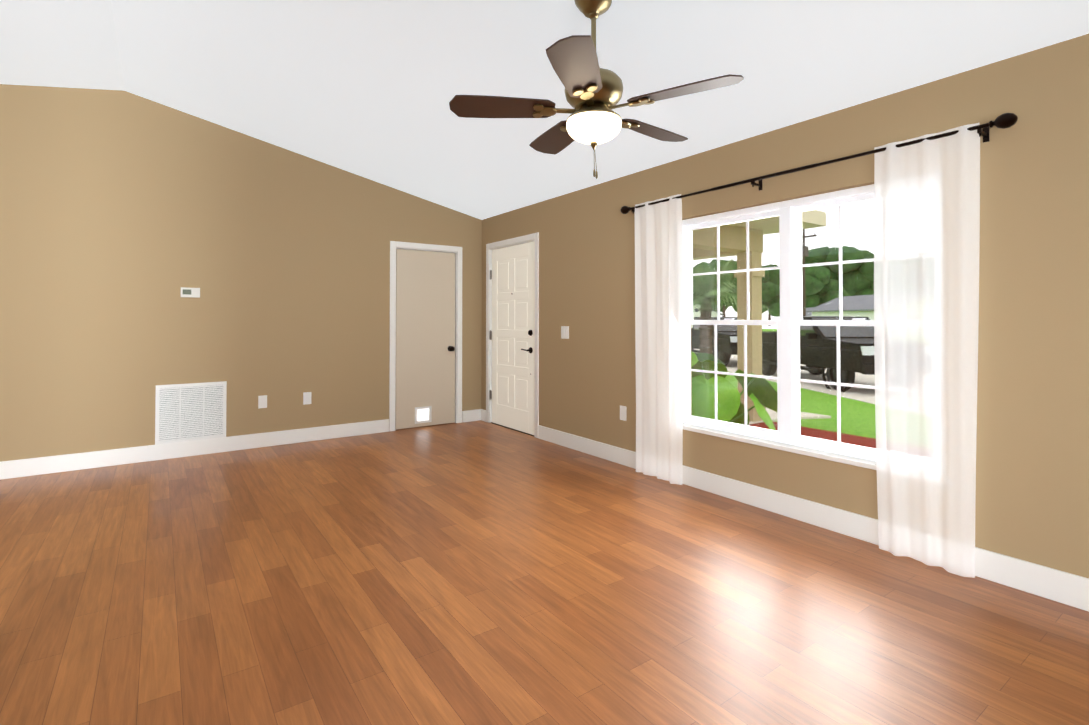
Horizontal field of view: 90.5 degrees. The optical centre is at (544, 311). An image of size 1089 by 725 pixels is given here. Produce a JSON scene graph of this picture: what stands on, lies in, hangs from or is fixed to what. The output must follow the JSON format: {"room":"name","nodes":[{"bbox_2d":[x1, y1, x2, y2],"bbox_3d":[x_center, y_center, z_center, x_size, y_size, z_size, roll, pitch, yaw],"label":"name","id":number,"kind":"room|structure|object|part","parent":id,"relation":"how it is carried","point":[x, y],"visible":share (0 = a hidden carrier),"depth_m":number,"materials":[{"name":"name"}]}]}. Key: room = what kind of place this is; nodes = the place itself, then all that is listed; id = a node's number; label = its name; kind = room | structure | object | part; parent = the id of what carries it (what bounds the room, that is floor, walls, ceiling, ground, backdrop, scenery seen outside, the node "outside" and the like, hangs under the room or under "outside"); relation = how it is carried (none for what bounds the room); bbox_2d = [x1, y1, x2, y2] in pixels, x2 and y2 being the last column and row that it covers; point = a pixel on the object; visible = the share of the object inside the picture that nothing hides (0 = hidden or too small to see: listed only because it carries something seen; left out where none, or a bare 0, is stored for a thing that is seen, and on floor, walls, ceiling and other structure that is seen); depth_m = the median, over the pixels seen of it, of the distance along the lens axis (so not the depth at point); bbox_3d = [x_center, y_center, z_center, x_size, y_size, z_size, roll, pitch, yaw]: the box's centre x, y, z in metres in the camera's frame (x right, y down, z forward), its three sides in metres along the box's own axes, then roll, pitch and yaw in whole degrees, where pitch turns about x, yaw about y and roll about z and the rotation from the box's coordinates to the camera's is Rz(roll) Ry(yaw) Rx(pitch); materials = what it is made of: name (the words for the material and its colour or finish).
{"room":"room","nodes":[
{"label":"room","id":0,"kind":"room"},
{"bbox_2d":[0,84,481,461],"bbox_3d":[-3.832,-0.304,4.468,7.400,3.171,0.200,1,-1,-36],"label":"wall","id":1,"kind":"structure","parent":0,"point":[125,216],"depth_m":4.78,"materials":[{"name":"beige paint"}]},
{"bbox_2d":[181,287,199,297],"bbox_3d":[-3.155,-0.169,4.810,0.144,0.086,0.026,1,-1,-36],"label":"thermostat","id":2,"kind":"object","parent":1,"relation":"attached to","point":[190,292],"visible":1,"depth_m":4.80,"materials":[{"name":"white plastic"}]},
{"bbox_2d":[155,381,226,444],"bbox_3d":[-3.143,0.902,4.811,0.530,0.520,0.014,1,-1,-36],"label":"air vent","id":3,"kind":"object","parent":1,"relation":"in","point":[190,412],"visible":1,"depth_m":4.80,"materials":[{"name":"white plastic"}]},
{"bbox_2d":[0,419,388,479],"bbox_3d":[-4.152,1.209,4.087,6.060,0.135,0.015,1,-1,-36],"label":"baseboard","id":4,"kind":"structure","parent":1,"relation":"attached to","point":[104,458],"depth_m":4.74,"materials":[{"name":"white wood"}]},
{"bbox_2d":[258,395,266,408],"bbox_3d":[-2.685,0.861,5.143,0.075,0.120,0.008,1,-1,-36],"label":"electrical outlet","id":5,"kind":"object","parent":1,"relation":"attached to","point":[262,401],"visible":1,"depth_m":5.14,"materials":[{"name":"white plastic"}]},
{"bbox_2d":[303,392,310,404],"bbox_3d":[-2.360,0.864,5.373,0.075,0.120,0.009,1,-1,-36],"label":"duplex electrical outlet","id":6,"kind":"object","parent":1,"relation":"attached to","point":[306,397],"visible":1,"depth_m":5.37,"materials":[{"name":"white plastic"}]},
{"bbox_2d":[395,249,454,429],"bbox_3d":[-1.349,0.305,6.145,0.710,1.984,0.035,1,-1,-36],"label":"closet door","id":7,"kind":"structure","parent":1,"relation":"in","point":[425,324],"depth_m":6.12,"materials":[{"name":"beige paint"}]},
{"bbox_2d":[417,409,428,420],"bbox_3d":[-1.378,1.167,6.105,0.146,0.131,0.003,1,-1,-36],"label":"flap","id":8,"kind":"object","parent":7,"relation":"attached to","point":[422,414],"visible":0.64,"depth_m":6.10,"materials":[{"name":"white plastic"}]},
{"bbox_2d":[448,346,454,350],"bbox_3d":[-1.080,0.432,6.266,0.064,0.064,0.076,1,-1,-36],"label":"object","id":9,"kind":"structure","parent":7,"relation":"attached to","point":[451,348],"depth_m":6.24,"materials":[{"name":"black metal"}]},
{"bbox_2d":[389,241,461,430],"bbox_3d":[-1.366,0.295,6.170,0.770,2.020,0.120,1,-1,-36],"label":"door frame","id":10,"kind":"structure","parent":1,"relation":"attached to","point":[455,325],"depth_m":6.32,"materials":[{"name":"white wood"}]},
{"bbox_3d":[-1.369,1.167,6.093,0.198,0.183,0.010,1,-1,-36],"label":"pet door frame on the closet door","id":11,"kind":"part","parent":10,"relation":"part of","materials":[{"name":"white plastic"}]},
{"bbox_2d":[462,409,483,421],"bbox_3d":[-0.863,1.242,6.433,0.260,0.135,0.015,1,-1,-36],"label":"baseboard","id":12,"kind":"structure","parent":1,"relation":"attached to","point":[478,414],"depth_m":6.43,"materials":[{"name":"white wood"}]},
{"bbox_2d":[0,420,1088,724],"bbox_3d":[-1.194,1.282,0.922,7.600,0.100,9.000,1,-1,-36],"label":"floor","id":13,"kind":"structure","parent":0,"point":[480,572],"depth_m":2.29,"materials":[{"name":"laminate"}]},
{"bbox_2d":[491,422,533,435],"bbox_3d":[-0.287,1.300,6.023,0.198,0.007,0.890,1,-1,-36],"label":"threshold","id":14,"kind":"object","parent":13,"relation":"on","point":[512,429],"visible":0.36,"depth_m":5.93,"materials":[{"name":"black metal"}]},
{"bbox_2d":[0,0,1088,219],"bbox_3d":[-1.194,-1.601,0.962,7.600,0.913,9.000,1,-1,-36],"label":"ceiling","id":15,"kind":"structure","parent":0,"point":[369,89],"depth_m":3.35,"materials":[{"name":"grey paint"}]},
{"bbox_2d":[449,0,743,178],"bbox_3d":[0.256,-1.065,2.575,1.256,0.888,1.285,1,-1,-36],"label":"ceiling fan","id":16,"kind":"object","parent":15,"relation":"hanging from","point":[593,90],"visible":1,"depth_m":2.45,"materials":[{"name":"brown wood"}]},
{"bbox_3d":[0.232,-1.201,2.539,0.276,0.617,0.276,1,-1,-36],"label":"motor","id":17,"kind":"part","parent":16,"relation":"part of","materials":[{"name":"gold metal"}]},
{"bbox_3d":[0.232,-0.844,2.534,0.260,0.099,0.260,1,-1,-36],"label":"lamp shade","id":18,"kind":"part","parent":16,"relation":"part of","materials":[{"name":"white glass"}]},
{"bbox_2d":[481,34,1088,577],"bbox_3d":[1.817,0.043,3.089,0.200,2.440,9.000,1,-1,-36],"label":"wall","id":19,"kind":"structure","parent":0,"point":[1031,502],"depth_m":2.56,"materials":[{"name":"beige paint"}]},
{"bbox_2d":[490,241,534,434],"bbox_3d":[-0.360,0.283,6.003,0.068,2.024,0.918,1,-1,-36],"label":"front door","id":20,"kind":"structure","parent":19,"relation":"in","point":[513,313],"depth_m":5.96,"materials":[{"name":"white wood"}]},
{"bbox_3d":[-0.635,0.273,6.343,0.015,1.522,0.044,1,-1,-36],"label":"front door hinges","id":21,"kind":"part","parent":20,"relation":"part of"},
{"bbox_2d":[511,293,532,374],"bbox_3d":[-0.266,0.229,5.808,0.054,0.876,0.417,1,-1,-36],"label":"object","id":22,"kind":"structure","parent":20,"relation":"attached to","point":[530,333],"depth_m":5.66,"materials":[{"name":"black metal"}]},
{"bbox_2d":[486,232,538,437],"bbox_3d":[-0.295,0.248,6.032,0.216,2.110,1.080,1,-1,-36],"label":"door frame","id":23,"kind":"structure","parent":19,"relation":"attached to","point":[533,236],"depth_m":6.05,"materials":[{"name":"white wood"}]},
{"bbox_2d":[561,326,568,338],"bbox_3d":[0.195,0.202,5.178,0.011,0.120,0.118,1,-1,-36],"label":"double light switch","id":24,"kind":"object","parent":19,"relation":"attached to","point":[564,332],"visible":1,"depth_m":5.18,"materials":[{"name":"white plastic"}]},
{"bbox_2d":[620,405,626,420],"bbox_3d":[0.658,0.853,4.523,0.009,0.120,0.075,1,-1,-36],"label":"outlet","id":25,"kind":"object","parent":19,"relation":"attached to","point":[623,413],"visible":1,"depth_m":4.51,"materials":[{"name":"white plastic"}]},
{"bbox_2d":[682,184,875,460],"bbox_3d":[1.565,0.072,3.442,0.090,1.550,1.730,1,-1,-36],"label":"window unit","id":26,"kind":"structure","parent":19,"relation":"in","point":[791,321],"depth_m":3.42,"materials":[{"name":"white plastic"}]},
{"bbox_2d":[683,423,876,469],"bbox_3d":[1.497,0.849,3.384,0.084,0.028,1.790,1,-1,-36],"label":"window sill","id":27,"kind":"structure","parent":19,"relation":"attached to","point":[854,461],"depth_m":3.33,"materials":[{"name":"white wood"}]},
{"bbox_2d":[538,425,1088,611],"bbox_3d":[2.084,1.187,2.513,0.015,0.135,7.380,1,-1,-36],"label":"baseboard","id":28,"kind":"structure","parent":19,"relation":"attached to","point":[1069,589],"depth_m":3.10,"materials":[{"name":"white wood"}]},
{"bbox_2d":[620,113,1017,577],"bbox_3d":[1.383,0.189,3.415,0.126,2.132,2.520,1,-1,-36],"label":"curtains","id":29,"kind":"object","parent":19,"relation":"attached to","point":[926,243],"visible":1,"depth_m":2.73,"materials":[{"name":"white fabric"}]},
{"label":"outside","id":30,"kind":"structure","parent":0,"visible":0},
{"bbox_2d":[695,349,874,403],"bbox_3d":[12.822,2.269,16.517,12.050,0.362,180.000,0,-1,-6],"label":"street","id":31,"kind":"structure","parent":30,"point":[806,385],"depth_m":15.30,"materials":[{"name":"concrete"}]},
{"bbox_2d":[691,317,736,365],"bbox_3d":[7.680,1.270,23.350,2.400,2.069,6.160,0,-1,-6],"label":"truck","id":32,"kind":"object","parent":31,"relation":"on","point":[721,330],"depth_m":21.53,"materials":[{"name":"black paint"}]},
{"bbox_3d":[7.695,0.548,23.204,1.910,0.530,2.305,0,-1,-6],"label":"glass","id":33,"kind":"part","parent":32,"relation":"part of","materials":[{"name":"black"}]},
{"bbox_2d":[762,316,874,391],"bbox_3d":[8.368,1.169,16.103,2.400,2.069,6.160,0,-1,-6],"label":"truck","id":34,"kind":"object","parent":31,"relation":"on","point":[830,364],"depth_m":14.80,"materials":[{"name":"black paint"}]},
{"bbox_3d":[8.383,0.447,15.956,1.910,0.530,2.305,0,-1,-6],"label":"glass","id":35,"kind":"part","parent":34,"relation":"part of","materials":[{"name":"black"}]},
{"bbox_2d":[725,329,875,438],"bbox_3d":[33.045,2.307,36.770,89.800,0.750,170.000,1,-1,-36],"label":"lawn","id":36,"kind":"structure","parent":30,"point":[860,425],"depth_m":9.64,"materials":[{"name":"green plant"}]},
{"bbox_2d":[691,305,716,327],"bbox_3d":[29.496,1.021,104.145,8.000,4.600,13.000,0,-1,16],"label":"wall","id":37,"kind":"structure","parent":36,"relation":"on","point":[696,314],"depth_m":97.86,"materials":[{"name":"white paint"}]},
{"bbox_2d":[694,352,724,364],"bbox_3d":[3.327,1.382,11.953,1.810,1.024,2.128,1,-1,-36],"label":"hedge","id":38,"kind":"object","parent":36,"relation":"on","point":[704,355],"depth_m":11.16,"materials":[{"name":"green plant"}]},
{"bbox_2d":[693,258,773,354],"bbox_3d":[4.043,0.334,13.455,2.728,3.257,2.763,1,-1,-36],"label":"palm tree","id":39,"kind":"object","parent":36,"relation":"on","point":[712,295],"depth_m":13.32,"materials":[{"name":"green plant"}]},
{"bbox_2d":[693,246,873,325],"bbox_3d":[59.061,-7.534,146.190,103.967,22.881,72.837,1,-1,-36],"label":"treeline","id":40,"kind":"object","parent":36,"relation":"on","point":[816,293],"depth_m":139.47,"materials":[{"name":"green plant"}]},
{"bbox_3d":[38.487,-5.814,135.268,15.747,12.344,18.296,1,-1,-36],"label":"crown","id":41,"kind":"part","parent":40,"relation":"part of","materials":[{"name":"green plant"}]},
{"bbox_3d":[51.762,-7.306,152.837,18.842,15.051,18.838,1,-1,-36],"label":"crown","id":42,"kind":"part","parent":40,"relation":"part of","materials":[{"name":"green plant"}]},
{"bbox_3d":[60.628,-7.604,158.538,18.422,14.104,18.248,1,-1,-36],"label":"crown","id":43,"kind":"part","parent":40,"relation":"part of","materials":[{"name":"green plant"}]},
{"bbox_3d":[59.281,-3.250,142.851,13.206,9.382,11.606,1,-1,-36],"label":"crown","id":44,"kind":"part","parent":40,"relation":"part of","materials":[{"name":"green plant"}]},
{"bbox_3d":[69.099,-5.758,136.633,15.753,12.455,14.505,1,-1,-36],"label":"crown","id":45,"kind":"part","parent":40,"relation":"part of","materials":[{"name":"green plant"}]},
{"bbox_3d":[81.592,-9.583,150.486,21.328,16.900,22.193,1,-1,-36],"label":"crown","id":46,"kind":"part","parent":40,"relation":"part of","materials":[{"name":"green plant"}]},
{"bbox_3d":[88.674,-7.297,140.652,15.851,14.932,18.906,1,-1,-36],"label":"crown","id":47,"kind":"part","parent":40,"relation":"part of","materials":[{"name":"green plant"}]},
{"bbox_3d":[93.337,-10.059,163.005,19.264,17.362,21.748,1,-1,-36],"label":"crown","id":48,"kind":"part","parent":40,"relation":"part of","materials":[{"name":"green plant"}]},
{"bbox_2d":[749,407,830,424],"bbox_3d":[-2.148,1.727,13.185,5.100,0.317,15.520,1,-1,-36],"label":"walkway","id":49,"kind":"structure","parent":36,"relation":"on","point":[804,415],"depth_m":8.08,"materials":[{"name":"concrete"}]},
{"bbox_2d":[734,251,765,421],"bbox_3d":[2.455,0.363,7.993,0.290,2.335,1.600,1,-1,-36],"label":"porch column","id":50,"kind":"structure","parent":49,"relation":"on","point":[752,357],"depth_m":7.38,"materials":[{"name":"paint"}]},
{"bbox_2d":[693,225,762,259],"bbox_3d":[1.185,-0.969,7.105,3.380,0.305,1.570,1,-1,-36],"label":"beam","id":51,"kind":"structure","parent":50,"relation":"on","point":[735,241],"depth_m":7.11,"materials":[{"name":"paint"}]},
{"bbox_2d":[729,210,825,234],"bbox_3d":[1.562,-1.208,7.347,3.190,0.180,2.900,1,-1,-36],"label":"soffit","id":52,"kind":"structure","parent":51,"relation":"on","point":[816,221],"depth_m":6.92,"materials":[{"name":"beige"}]},
{"bbox_2d":[802,229,816,315],"bbox_3d":[20.710,-2.055,43.069,0.500,9.050,2.000,1,-1,-36],"label":"utility pole","id":53,"kind":"object","parent":36,"relation":"on","point":[805,251],"depth_m":42.97,"materials":[{"name":"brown wood"}]},
{"bbox_2d":[748,422,875,447],"bbox_3d":[4.726,1.534,2.109,3.380,0.230,10.460,1,-1,-36],"label":"mulch","id":54,"kind":"object","parent":36,"relation":"on","point":[846,439],"depth_m":6.38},
{"bbox_2d":[691,351,777,430],"bbox_3d":[1.523,0.916,5.282,1.648,1.105,1.247,1,-1,-36],"label":"bush","id":55,"kind":"object","parent":54,"relation":"on","point":[735,397],"depth_m":4.93,"materials":[{"name":"green plant"}]},
{"bbox_2d":[812,311,873,319],"bbox_3d":[37.748,0.459,60.243,8.000,4.500,14.000,0,-1,-6],"label":"wall","id":56,"kind":"structure","parent":36,"relation":"on","point":[857,314],"depth_m":59.77,"materials":[{"name":"white"}]},
{"bbox_2d":[806,295,873,311],"bbox_3d":[37.748,-0.981,60.263,8.900,1.940,14.900,0,-1,-6],"label":"house roof","id":57,"kind":"structure","parent":56,"relation":"on","point":[859,303],"depth_m":62.21,"materials":[{"name":"grey"}]},
{"bbox_3d":[63.257,1.353,122.552,7.600,4.450,15.000,0,-1,0],"label":"wall","id":58,"kind":"structure","parent":0,"visible":0},
{"bbox_2d":[806,307,813,315],"bbox_3d":[63.257,-0.029,122.572,8.500,2.005,15.900,0,-1,0],"label":"house roof","id":59,"kind":"structure","parent":58,"relation":"on","point":[808,314],"depth_m":122.83,"materials":[{"name":"grey"}]}
]}

